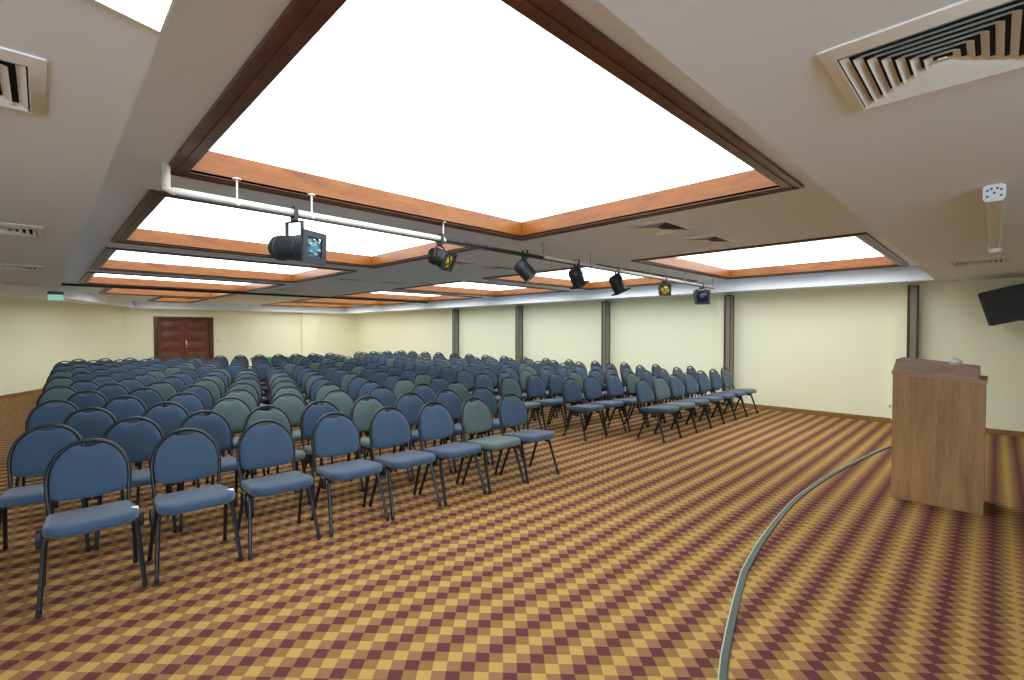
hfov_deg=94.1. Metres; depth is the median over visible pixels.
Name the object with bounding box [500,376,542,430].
chair
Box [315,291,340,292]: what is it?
ceiling vent
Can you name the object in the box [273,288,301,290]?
ceiling vent
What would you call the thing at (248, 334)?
wall
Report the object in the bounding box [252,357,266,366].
chair
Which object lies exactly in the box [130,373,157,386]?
chair
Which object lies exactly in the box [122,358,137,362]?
chair
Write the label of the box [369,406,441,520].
chair
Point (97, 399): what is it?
chair
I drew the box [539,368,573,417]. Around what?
chair
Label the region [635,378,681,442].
chair
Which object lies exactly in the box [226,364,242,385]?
chair
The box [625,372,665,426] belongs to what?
chair
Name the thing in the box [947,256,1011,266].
ceiling vent
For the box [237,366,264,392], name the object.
chair
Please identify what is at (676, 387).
chair
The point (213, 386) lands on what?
chair
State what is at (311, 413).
chair
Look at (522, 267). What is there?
spotlight
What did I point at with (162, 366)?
chair
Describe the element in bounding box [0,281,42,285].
ceiling vent
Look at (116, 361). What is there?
chair
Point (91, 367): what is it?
chair
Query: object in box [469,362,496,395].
chair
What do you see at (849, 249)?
diffuser
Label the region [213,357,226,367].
chair
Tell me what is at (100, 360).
chair
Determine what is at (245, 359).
chair
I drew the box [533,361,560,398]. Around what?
chair
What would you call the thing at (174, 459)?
chair
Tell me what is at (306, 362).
chair
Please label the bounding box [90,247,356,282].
ceiling light
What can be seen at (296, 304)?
ceiling light
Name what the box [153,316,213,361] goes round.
door
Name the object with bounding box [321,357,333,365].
chair
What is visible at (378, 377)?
chair
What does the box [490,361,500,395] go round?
chair
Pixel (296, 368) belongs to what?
chair
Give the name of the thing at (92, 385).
chair
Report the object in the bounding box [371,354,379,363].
chair
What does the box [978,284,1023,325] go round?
wall speaker
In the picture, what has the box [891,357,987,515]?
lectern
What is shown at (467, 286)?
diffuser
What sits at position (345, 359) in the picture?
chair
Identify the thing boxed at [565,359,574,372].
chair
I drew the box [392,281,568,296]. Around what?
ceiling light
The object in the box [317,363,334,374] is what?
chair
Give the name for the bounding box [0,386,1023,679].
floor
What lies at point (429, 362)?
chair
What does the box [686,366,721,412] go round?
chair
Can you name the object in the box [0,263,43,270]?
ceiling vent
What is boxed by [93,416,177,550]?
chair
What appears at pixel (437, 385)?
chair
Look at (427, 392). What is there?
chair
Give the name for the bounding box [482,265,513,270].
ceiling vent
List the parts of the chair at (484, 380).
backrest, frame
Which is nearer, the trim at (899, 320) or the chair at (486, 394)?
the chair at (486, 394)
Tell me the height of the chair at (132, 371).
0.881 m
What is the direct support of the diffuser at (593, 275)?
attached to the ceiling light at (599, 279)
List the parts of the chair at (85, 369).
frame, backrest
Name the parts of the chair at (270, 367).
backrest, frame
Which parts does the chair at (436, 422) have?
leg, backrest, frame, leg, seat, leg, leg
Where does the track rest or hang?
attached to the ceiling at (124, 95)
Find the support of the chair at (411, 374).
on the floor
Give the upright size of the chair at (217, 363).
0.881 m
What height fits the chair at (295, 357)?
0.881 m
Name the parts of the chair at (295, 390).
frame, backrest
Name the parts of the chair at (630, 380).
backrest, frame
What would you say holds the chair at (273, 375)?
on the floor
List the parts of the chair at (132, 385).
frame, backrest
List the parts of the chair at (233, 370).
backrest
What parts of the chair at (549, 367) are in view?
backrest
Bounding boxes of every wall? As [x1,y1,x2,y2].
[0,297,125,395]
[125,301,354,367]
[355,277,1023,431]
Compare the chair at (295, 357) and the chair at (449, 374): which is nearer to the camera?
the chair at (449, 374)
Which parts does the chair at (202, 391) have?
backrest, frame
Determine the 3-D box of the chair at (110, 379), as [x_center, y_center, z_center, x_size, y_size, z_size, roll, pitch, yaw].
[-6.610,1.018,7.709,0.504,0.881,0.590,-1,1,-38]
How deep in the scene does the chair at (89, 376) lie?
8.40 m
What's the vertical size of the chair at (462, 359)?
0.881 m
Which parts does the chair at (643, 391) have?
leg, backrest, frame, leg, seat, leg, leg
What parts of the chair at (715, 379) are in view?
frame, backrest, seat, leg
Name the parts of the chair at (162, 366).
backrest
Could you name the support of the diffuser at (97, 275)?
attached to the ceiling light at (93, 278)
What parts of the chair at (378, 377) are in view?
frame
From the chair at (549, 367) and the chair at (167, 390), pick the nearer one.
the chair at (167, 390)
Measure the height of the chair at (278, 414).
0.881 m
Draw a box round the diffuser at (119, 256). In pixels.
[109,250,315,273]
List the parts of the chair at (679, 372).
backrest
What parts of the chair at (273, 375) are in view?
backrest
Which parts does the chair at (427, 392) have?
frame, backrest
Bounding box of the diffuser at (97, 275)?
[94,273,250,284]
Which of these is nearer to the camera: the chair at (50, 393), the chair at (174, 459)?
the chair at (174, 459)
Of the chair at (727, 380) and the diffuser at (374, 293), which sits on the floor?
the chair at (727, 380)
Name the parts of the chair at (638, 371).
backrest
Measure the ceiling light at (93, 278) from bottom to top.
0.197 m
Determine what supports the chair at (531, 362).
on the floor
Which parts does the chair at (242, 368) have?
frame, backrest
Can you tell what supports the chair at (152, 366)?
on the floor
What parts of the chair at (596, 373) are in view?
frame, backrest, seat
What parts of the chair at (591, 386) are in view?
backrest, frame, leg, seat, leg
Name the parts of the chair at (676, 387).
frame, backrest, seat, leg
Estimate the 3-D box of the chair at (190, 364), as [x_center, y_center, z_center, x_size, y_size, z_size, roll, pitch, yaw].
[-7.638,0.951,11.204,0.504,0.881,0.590,-1,1,-38]
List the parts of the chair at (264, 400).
frame, backrest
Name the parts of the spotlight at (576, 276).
gel frame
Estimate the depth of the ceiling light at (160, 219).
5.71 m
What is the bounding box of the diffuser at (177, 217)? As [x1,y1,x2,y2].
[138,197,433,255]
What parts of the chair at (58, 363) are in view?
backrest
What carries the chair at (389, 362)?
on the floor
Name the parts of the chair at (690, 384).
frame, backrest, seat, leg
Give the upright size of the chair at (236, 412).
0.881 m
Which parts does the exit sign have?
lit panel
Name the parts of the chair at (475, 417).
leg, frame, backrest, leg, seat, leg, leg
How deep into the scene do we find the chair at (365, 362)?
11.98 m
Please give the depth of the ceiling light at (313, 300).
17.90 m
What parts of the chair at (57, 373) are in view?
backrest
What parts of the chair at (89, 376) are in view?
backrest, frame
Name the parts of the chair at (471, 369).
backrest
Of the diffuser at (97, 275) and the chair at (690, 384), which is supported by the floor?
the chair at (690, 384)
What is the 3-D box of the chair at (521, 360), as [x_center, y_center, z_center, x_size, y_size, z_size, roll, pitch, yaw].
[0.515,0.914,13.119,0.503,0.881,0.590,-1,1,-42]
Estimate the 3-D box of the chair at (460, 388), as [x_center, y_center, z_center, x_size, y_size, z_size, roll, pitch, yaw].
[-0.657,1.036,6.782,0.503,0.881,0.590,-1,1,-40]
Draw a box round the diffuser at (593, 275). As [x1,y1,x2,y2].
[535,268,642,281]
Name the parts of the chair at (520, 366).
backrest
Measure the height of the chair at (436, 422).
0.881 m
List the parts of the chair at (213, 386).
frame, backrest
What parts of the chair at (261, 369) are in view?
backrest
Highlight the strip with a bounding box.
[717,445,891,679]
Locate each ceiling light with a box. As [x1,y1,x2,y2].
[79,271,285,291]
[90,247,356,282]
[98,288,236,298]
[111,189,486,268]
[147,297,209,302]
[169,0,803,240]
[262,302,372,307]
[290,298,409,305]
[332,290,482,301]
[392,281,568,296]
[482,264,697,289]
[631,232,908,279]
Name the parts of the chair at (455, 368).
backrest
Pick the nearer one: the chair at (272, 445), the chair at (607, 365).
the chair at (272, 445)
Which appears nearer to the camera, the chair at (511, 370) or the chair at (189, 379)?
the chair at (189, 379)
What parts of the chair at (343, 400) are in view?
backrest, frame, leg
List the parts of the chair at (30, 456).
leg, leg, seat, backrest, frame, leg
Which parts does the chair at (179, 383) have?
frame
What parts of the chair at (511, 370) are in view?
backrest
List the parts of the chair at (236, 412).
leg, backrest, frame, seat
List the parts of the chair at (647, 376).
backrest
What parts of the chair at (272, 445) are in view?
leg, leg, frame, backrest, seat frame, seat, leg, leg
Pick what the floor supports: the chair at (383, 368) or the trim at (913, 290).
the chair at (383, 368)
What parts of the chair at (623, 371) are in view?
frame, backrest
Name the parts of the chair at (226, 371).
backrest, frame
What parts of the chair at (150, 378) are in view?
frame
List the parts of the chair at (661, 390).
frame, backrest, seat, leg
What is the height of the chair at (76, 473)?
0.881 m
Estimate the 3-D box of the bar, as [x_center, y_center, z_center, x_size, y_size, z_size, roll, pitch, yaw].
[0.985,-1.056,6.267,0.060,0.200,9.169,1,2,43]
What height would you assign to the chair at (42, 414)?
0.881 m
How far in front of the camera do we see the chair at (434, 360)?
13.27 m
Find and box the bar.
[161,161,716,288]
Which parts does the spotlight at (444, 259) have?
gel frame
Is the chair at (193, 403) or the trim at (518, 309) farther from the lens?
the trim at (518, 309)
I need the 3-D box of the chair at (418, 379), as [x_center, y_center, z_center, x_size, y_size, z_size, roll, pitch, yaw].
[-1.397,1.010,8.117,0.504,0.881,0.590,-1,1,-37]
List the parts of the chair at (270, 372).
backrest, frame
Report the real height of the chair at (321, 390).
0.881 m
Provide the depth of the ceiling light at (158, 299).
16.62 m
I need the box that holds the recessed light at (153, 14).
[93,0,174,33]
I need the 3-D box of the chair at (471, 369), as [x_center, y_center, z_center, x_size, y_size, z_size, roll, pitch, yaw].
[-0.748,0.976,9.897,0.504,0.881,0.590,-1,1,-40]
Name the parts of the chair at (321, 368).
backrest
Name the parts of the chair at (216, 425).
leg, backrest, frame, seat, leg, leg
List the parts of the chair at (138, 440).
leg, frame, backrest, seat, leg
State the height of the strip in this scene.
0.012 m
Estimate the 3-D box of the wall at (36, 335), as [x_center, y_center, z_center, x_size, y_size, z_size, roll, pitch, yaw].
[-8.180,0.107,4.838,3.416,2.800,25.511,-1,1,-32]
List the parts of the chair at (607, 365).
backrest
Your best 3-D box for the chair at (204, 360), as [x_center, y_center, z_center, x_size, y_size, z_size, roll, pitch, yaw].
[-8.900,0.905,13.576,0.504,0.881,0.590,-1,1,-38]
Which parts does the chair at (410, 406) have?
backrest, frame, leg, seat, leg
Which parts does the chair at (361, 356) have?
backrest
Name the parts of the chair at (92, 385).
frame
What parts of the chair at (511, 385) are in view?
frame, backrest, seat, leg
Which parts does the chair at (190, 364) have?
backrest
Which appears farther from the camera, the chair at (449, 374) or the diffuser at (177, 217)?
the chair at (449, 374)
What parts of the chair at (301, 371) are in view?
backrest, frame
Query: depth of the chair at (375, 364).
11.22 m
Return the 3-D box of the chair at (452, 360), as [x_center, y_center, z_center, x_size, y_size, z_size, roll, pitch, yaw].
[-1.506,0.906,13.530,0.503,0.881,0.590,-1,1,-41]
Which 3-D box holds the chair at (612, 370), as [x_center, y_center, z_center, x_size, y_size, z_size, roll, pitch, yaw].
[2.115,0.989,9.239,0.503,0.881,0.590,-1,1,-41]
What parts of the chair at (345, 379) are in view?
frame, backrest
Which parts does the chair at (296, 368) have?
backrest, frame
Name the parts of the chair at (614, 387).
leg, backrest, frame, seat, leg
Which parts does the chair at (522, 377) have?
frame, backrest, seat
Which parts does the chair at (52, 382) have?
backrest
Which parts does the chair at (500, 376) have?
backrest, frame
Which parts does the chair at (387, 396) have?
frame, backrest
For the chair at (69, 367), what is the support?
on the floor
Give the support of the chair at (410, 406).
on the floor
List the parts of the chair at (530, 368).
backrest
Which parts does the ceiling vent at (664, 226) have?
plate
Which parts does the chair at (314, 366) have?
backrest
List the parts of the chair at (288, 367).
backrest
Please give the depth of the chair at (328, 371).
9.86 m
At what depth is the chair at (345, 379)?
8.31 m
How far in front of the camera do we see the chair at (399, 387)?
7.27 m
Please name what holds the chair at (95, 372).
on the floor
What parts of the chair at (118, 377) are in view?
frame, backrest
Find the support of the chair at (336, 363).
on the floor
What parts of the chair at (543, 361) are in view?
backrest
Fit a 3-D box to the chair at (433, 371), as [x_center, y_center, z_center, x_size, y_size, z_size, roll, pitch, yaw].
[-1.546,0.969,10.246,0.504,0.881,0.590,-1,1,-41]
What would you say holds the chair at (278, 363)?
on the floor
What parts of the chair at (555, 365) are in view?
backrest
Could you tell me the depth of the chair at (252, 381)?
7.53 m
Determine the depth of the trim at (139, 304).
18.58 m
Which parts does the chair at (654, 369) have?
backrest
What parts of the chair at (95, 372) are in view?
frame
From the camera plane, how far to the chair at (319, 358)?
13.93 m
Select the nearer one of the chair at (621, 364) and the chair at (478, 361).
the chair at (621, 364)
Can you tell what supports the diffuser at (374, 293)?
attached to the ceiling light at (386, 295)
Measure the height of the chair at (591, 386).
0.881 m
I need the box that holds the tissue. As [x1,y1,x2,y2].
[947,356,961,364]
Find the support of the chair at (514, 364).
on the floor
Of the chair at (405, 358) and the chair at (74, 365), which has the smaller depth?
the chair at (74, 365)
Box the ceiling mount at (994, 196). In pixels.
[983,183,1005,252]
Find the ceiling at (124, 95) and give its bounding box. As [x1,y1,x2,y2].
[0,0,1023,313]
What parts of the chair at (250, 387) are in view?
frame, backrest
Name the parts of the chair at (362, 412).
leg, seat, frame, backrest, leg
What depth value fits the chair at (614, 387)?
8.00 m
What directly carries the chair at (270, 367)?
on the floor
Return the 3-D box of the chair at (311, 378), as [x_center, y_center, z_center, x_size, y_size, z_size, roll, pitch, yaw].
[-3.173,1.013,7.943,0.503,0.881,0.590,-1,1,-37]
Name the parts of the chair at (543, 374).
backrest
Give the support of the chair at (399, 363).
on the floor
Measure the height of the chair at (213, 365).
0.881 m
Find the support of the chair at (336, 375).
on the floor
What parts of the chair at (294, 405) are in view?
frame, backrest, seat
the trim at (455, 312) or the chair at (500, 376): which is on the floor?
the chair at (500, 376)
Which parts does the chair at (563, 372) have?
backrest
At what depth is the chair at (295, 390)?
6.30 m
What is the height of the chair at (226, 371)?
0.881 m
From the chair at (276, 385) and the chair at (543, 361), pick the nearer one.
the chair at (276, 385)
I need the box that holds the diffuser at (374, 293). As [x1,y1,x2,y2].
[373,292,439,295]
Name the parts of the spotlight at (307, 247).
gel frame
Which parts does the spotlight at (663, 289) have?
gel frame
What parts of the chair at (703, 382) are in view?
backrest, frame, seat, leg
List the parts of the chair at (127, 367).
backrest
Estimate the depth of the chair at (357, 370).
10.18 m
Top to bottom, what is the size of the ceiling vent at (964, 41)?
0.024 m
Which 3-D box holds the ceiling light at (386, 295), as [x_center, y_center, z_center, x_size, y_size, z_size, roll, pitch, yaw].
[-3.119,-1.389,14.444,3.510,0.197,2.800,-1,2,-45]
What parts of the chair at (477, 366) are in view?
backrest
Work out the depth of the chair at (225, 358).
14.09 m
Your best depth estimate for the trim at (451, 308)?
16.97 m
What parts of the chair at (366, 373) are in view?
frame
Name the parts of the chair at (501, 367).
backrest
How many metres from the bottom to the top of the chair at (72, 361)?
0.881 m
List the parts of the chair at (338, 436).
leg, seat frame, leg, backrest, frame, seat, leg, leg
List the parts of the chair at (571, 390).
leg, backrest, frame, leg, seat, leg, leg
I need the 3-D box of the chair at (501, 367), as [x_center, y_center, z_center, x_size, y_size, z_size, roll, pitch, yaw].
[0.012,0.962,10.623,0.504,0.881,0.590,-1,1,-40]
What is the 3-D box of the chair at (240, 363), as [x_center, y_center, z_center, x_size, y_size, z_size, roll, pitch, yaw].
[-6.333,0.954,11.041,0.504,0.881,0.590,-1,1,-36]
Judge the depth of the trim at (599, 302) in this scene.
12.47 m
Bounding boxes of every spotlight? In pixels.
[268,206,326,265]
[427,234,457,272]
[514,250,538,283]
[568,259,589,289]
[609,267,630,295]
[658,276,670,295]
[693,283,709,303]
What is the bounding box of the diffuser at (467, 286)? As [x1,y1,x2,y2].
[434,282,523,290]
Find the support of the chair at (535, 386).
on the floor
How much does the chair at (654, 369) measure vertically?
0.881 m
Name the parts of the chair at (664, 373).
backrest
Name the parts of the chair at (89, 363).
backrest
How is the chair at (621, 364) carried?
on the floor
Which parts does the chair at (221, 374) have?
backrest, frame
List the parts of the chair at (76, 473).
leg, leg, frame, backrest, seat, leg, leg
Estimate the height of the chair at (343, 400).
0.881 m
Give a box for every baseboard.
[0,389,41,399]
[606,390,1023,437]
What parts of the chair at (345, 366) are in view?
backrest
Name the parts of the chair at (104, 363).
backrest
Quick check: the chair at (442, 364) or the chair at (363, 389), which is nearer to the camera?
the chair at (363, 389)
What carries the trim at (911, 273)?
attached to the ceiling at (124, 95)
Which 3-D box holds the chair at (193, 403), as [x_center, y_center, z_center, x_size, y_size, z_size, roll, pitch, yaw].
[-3.724,1.061,5.461,0.503,0.881,0.590,-1,1,-39]
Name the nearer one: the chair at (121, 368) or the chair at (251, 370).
the chair at (251, 370)
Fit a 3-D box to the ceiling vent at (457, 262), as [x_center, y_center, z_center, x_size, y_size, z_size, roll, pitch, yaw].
[-0.879,-1.163,7.167,0.590,0.024,0.460,-1,2,-45]
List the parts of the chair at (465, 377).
backrest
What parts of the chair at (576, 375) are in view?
frame, backrest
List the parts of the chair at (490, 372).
frame, backrest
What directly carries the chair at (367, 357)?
on the floor
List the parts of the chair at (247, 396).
backrest, frame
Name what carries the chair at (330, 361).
on the floor
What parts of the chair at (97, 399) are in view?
frame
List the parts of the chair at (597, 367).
backrest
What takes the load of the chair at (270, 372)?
on the floor
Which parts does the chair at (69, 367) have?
backrest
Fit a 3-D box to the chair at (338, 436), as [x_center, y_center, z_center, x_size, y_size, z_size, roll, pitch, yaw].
[-1.410,1.088,4.058,0.504,0.881,0.590,-1,1,-42]
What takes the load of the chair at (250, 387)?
on the floor
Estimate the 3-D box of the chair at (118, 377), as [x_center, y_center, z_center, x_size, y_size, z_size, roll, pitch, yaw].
[-6.984,1.003,8.482,0.504,0.881,0.590,-1,1,-38]
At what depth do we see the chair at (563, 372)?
9.62 m
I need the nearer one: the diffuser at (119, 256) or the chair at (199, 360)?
the diffuser at (119, 256)
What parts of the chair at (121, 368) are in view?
frame, backrest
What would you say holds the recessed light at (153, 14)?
in the ceiling at (124, 95)
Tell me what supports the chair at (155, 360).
on the floor
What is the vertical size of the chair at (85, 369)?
0.881 m
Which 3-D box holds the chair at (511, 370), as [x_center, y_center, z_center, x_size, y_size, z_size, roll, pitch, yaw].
[0.105,0.982,9.569,0.504,0.881,0.590,-1,1,-41]
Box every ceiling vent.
[0,46,46,114]
[0,222,43,236]
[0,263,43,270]
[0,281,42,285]
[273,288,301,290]
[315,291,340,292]
[332,277,368,281]
[378,281,409,284]
[428,259,477,265]
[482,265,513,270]
[625,219,695,235]
[682,233,736,245]
[817,0,1023,111]
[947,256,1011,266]
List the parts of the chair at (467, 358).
backrest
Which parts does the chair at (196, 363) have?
backrest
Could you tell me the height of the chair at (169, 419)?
0.881 m
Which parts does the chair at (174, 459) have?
leg, leg, frame, backrest, seat frame, seat, leg, leg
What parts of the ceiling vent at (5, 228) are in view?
plate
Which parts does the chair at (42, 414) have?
leg, leg, backrest, frame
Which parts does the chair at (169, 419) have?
leg, backrest, frame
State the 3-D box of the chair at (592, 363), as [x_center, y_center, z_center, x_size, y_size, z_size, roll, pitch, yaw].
[2.194,0.947,11.415,0.504,0.881,0.590,-1,1,-42]
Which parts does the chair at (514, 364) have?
backrest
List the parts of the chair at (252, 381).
frame, backrest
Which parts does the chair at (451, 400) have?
frame, backrest, leg, seat, leg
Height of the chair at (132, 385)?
0.881 m
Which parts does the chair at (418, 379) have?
frame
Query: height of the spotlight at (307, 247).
0.422 m
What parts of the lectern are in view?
panel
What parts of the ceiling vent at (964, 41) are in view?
plate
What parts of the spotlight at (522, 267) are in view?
gel frame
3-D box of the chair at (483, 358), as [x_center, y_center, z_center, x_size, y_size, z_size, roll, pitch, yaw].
[-0.627,0.892,14.278,0.503,0.881,0.590,-1,1,-42]
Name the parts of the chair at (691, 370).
backrest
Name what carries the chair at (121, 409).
on the floor
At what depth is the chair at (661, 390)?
7.56 m
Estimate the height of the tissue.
0.080 m
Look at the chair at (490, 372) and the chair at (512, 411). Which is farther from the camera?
the chair at (490, 372)
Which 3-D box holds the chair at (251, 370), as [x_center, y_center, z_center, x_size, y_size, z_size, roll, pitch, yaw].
[-4.899,0.995,8.893,0.503,0.881,0.590,-1,1,-37]
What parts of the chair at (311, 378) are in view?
backrest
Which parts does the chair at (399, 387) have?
frame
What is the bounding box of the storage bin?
[250,356,289,362]
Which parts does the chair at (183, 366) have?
backrest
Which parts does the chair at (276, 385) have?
backrest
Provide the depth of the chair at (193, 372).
9.30 m
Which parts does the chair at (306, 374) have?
frame, backrest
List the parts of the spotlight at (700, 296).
gel frame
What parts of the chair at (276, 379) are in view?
backrest, frame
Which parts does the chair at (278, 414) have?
leg, backrest, frame, seat, leg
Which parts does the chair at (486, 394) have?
backrest, frame, leg, seat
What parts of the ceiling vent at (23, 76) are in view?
plate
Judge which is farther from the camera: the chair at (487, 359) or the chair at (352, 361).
the chair at (487, 359)
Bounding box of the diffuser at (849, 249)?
[676,237,883,269]
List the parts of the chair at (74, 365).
backrest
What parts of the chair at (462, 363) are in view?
backrest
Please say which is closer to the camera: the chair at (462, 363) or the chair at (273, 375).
the chair at (273, 375)
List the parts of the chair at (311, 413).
seat, leg, frame, backrest, leg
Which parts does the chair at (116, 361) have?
backrest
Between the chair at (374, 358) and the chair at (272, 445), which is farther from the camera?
the chair at (374, 358)
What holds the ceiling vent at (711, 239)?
in the ceiling at (124, 95)
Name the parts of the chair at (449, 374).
backrest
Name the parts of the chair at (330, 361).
backrest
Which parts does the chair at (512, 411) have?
leg, frame, backrest, leg, seat, leg, leg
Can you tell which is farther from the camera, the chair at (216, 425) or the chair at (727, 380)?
the chair at (727, 380)
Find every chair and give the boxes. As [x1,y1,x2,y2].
[0,424,90,551]
[15,400,78,486]
[35,438,147,617]
[36,386,76,405]
[42,376,74,391]
[46,370,73,381]
[50,365,72,373]
[50,407,124,513]
[53,361,73,367]
[66,390,107,412]
[69,379,99,394]
[70,366,91,374]
[70,372,94,382]
[71,359,86,364]
[71,362,88,368]
[86,360,101,365]
[87,364,106,370]
[89,374,117,386]
[91,368,111,377]
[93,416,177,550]
[95,383,129,400]
[98,358,112,363]
[100,361,117,367]
[102,395,149,467]
[105,365,127,373]
[107,371,132,380]
[113,359,128,365]
[113,377,145,391]
[118,363,138,369]
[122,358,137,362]
[124,387,164,408]
[127,367,147,376]
[129,361,147,366]
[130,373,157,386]
[135,402,199,506]
[138,359,155,365]
[138,364,158,371]
[142,369,167,380]
[143,381,178,401]
[146,357,162,363]
[147,428,242,585]
[148,362,167,370]
[157,360,173,366]
[157,376,186,391]
[163,366,182,377]
[163,392,206,416]
[164,358,179,365]
[168,372,194,387]
[170,357,184,361]
[170,363,190,370]
[176,410,247,531]
[177,361,195,368]
[177,368,200,380]
[177,384,221,453]
[183,359,200,367]
[188,357,203,364]
[189,378,221,413]
[193,356,206,362]
[195,365,212,376]
[198,374,225,394]
[202,362,219,369]
[205,370,229,396]
[205,397,265,484]
[206,360,221,369]
[207,367,231,415]
[209,358,224,367]
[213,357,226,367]
[214,355,228,366]
[220,388,258,456]
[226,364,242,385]
[226,382,259,453]
[229,362,246,383]
[230,360,247,368]
[233,372,266,410]
[233,377,268,436]
[234,356,248,368]
[234,369,265,410]
[234,419,320,559]
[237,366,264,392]
[243,405,310,516]
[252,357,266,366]
[253,359,270,366]
[254,361,271,381]
[255,363,270,385]
[265,365,283,404]
[266,368,288,404]
[267,371,290,404]
[267,393,323,473]
[269,375,299,427]
[269,380,299,400]
[270,385,309,444]
[272,355,283,367]
[275,357,287,367]
[276,358,290,366]
[280,360,292,365]
[282,362,307,399]
[292,355,304,362]
[292,364,310,388]
[295,356,307,364]
[296,367,315,393]
[299,358,312,366]
[299,400,364,500]
[300,370,321,404]
[303,359,317,365]
[304,373,326,404]
[308,361,321,369]
[309,377,333,402]
[310,412,388,536]
[314,383,341,405]
[316,356,327,361]
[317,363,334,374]
[319,389,372,464]
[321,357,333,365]
[324,366,342,378]
[326,359,340,365]
[330,368,350,384]
[333,360,347,367]
[334,355,344,361]
[339,372,361,401]
[341,356,353,362]
[341,362,356,371]
[347,376,371,399]
[348,358,361,364]
[350,365,367,374]
[350,396,411,490]
[353,351,362,359]
[356,360,369,366]
[356,380,382,435]
[358,352,368,361]
[360,367,377,379]
[365,353,373,363]
[365,362,379,369]
[366,386,415,456]
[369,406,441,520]
[370,370,390,385]
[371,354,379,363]
[375,364,388,372]
[377,356,388,365]
[382,374,403,389]
[384,357,395,368]
[386,366,401,376]
[388,354,397,358]
[392,378,414,398]
[393,358,404,368]
[394,392,451,480]
[399,369,416,380]
[402,360,414,371]
[403,356,414,361]
[410,383,456,447]
[413,362,427,375]
[413,372,431,386]
[414,358,423,363]
[417,401,486,506]
[423,359,433,366]
[426,364,440,379]
[428,376,455,423]
[432,357,443,363]
[434,361,447,368]
[434,389,489,472]
[438,358,450,366]
[439,366,468,389]
[445,380,487,443]
[449,356,457,364]
[450,363,462,372]
[454,360,467,367]
[455,369,473,395]
[456,358,467,366]
[460,397,525,493]
[462,365,477,391]
[465,355,474,367]
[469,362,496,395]
[470,386,521,464]
[472,359,495,388]
[473,372,500,418]
[479,368,499,416]
[480,364,496,387]
[481,355,489,365]
[485,356,493,365]
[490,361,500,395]
[497,371,534,420]
[498,393,559,483]
[499,356,509,364]
[499,363,525,392]
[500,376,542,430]
[502,366,525,400]
[504,358,513,364]
[508,360,522,392]
[517,362,533,400]
[518,369,554,420]
[520,357,529,363]
[522,365,553,407]
[524,359,533,366]
[526,374,566,429]
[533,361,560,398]
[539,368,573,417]
[541,358,549,365]
[541,364,559,407]
[547,372,585,427]
[549,360,562,396]
[557,366,588,410]
[558,363,574,402]
[562,377,606,440]
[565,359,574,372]
[567,370,604,418]
[573,365,604,404]
[574,362,587,374]
[583,375,626,435]
[588,369,625,420]
[590,361,602,369]
[591,364,620,401]
[605,363,633,397]
[605,367,640,415]
[606,373,647,430]
[620,362,630,395]
[621,366,652,412]
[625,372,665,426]
[635,365,667,407]
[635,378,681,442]
[641,370,679,421]
[651,364,681,399]
[652,376,697,436]
[658,368,695,418]
[668,374,711,431]
[672,367,708,415]
[683,372,724,425]
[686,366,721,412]
[697,370,736,420]
[709,369,747,416]
[721,367,758,414]
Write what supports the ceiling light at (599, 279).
attached to the ceiling at (124, 95)
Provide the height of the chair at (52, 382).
0.881 m
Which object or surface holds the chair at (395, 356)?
on the floor
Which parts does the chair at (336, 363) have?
backrest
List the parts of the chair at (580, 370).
backrest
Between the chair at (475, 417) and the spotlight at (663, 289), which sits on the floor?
the chair at (475, 417)
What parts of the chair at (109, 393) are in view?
frame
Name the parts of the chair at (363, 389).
frame, backrest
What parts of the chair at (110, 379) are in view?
frame, backrest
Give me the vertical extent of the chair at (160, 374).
0.881 m
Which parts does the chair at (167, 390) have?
frame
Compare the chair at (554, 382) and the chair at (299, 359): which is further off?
the chair at (299, 359)
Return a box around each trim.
[58,288,135,307]
[135,301,345,313]
[345,266,933,313]
[451,308,456,353]
[452,309,458,354]
[513,305,519,359]
[515,306,522,363]
[597,300,605,364]
[601,301,609,382]
[716,293,727,401]
[723,295,733,402]
[891,283,908,419]
[906,285,918,357]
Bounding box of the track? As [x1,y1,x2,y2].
[61,283,427,302]
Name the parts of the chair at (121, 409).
backrest, frame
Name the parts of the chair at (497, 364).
backrest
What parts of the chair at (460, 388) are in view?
frame, backrest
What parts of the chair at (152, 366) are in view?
backrest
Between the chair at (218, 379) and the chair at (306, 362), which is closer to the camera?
the chair at (218, 379)
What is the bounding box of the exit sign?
[47,291,63,300]
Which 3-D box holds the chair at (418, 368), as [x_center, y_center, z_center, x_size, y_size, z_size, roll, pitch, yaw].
[-1.987,0.955,10.992,0.504,0.881,0.590,-1,1,-41]
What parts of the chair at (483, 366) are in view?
backrest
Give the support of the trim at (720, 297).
attached to the wall at (821, 349)
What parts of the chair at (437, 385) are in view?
frame, backrest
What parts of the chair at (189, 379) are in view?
frame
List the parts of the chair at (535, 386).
leg, backrest, frame, leg, seat, leg, leg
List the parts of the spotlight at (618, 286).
gel frame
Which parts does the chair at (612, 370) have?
backrest, frame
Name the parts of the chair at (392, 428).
leg, leg, backrest, frame, seat, leg, leg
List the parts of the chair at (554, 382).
leg, frame, backrest, leg, seat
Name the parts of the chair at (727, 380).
backrest, frame, seat, leg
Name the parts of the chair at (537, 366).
backrest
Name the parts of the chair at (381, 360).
backrest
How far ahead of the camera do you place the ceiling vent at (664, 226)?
4.72 m
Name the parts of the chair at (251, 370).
frame, backrest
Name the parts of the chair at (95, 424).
leg, frame, backrest, leg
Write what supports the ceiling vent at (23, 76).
in the ceiling at (124, 95)
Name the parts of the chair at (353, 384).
frame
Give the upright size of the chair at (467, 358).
0.881 m
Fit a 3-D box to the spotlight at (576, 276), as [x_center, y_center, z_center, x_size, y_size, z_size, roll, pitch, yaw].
[0.841,-0.838,6.114,0.265,0.375,0.216,-1,2,-45]
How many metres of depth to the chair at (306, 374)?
8.76 m

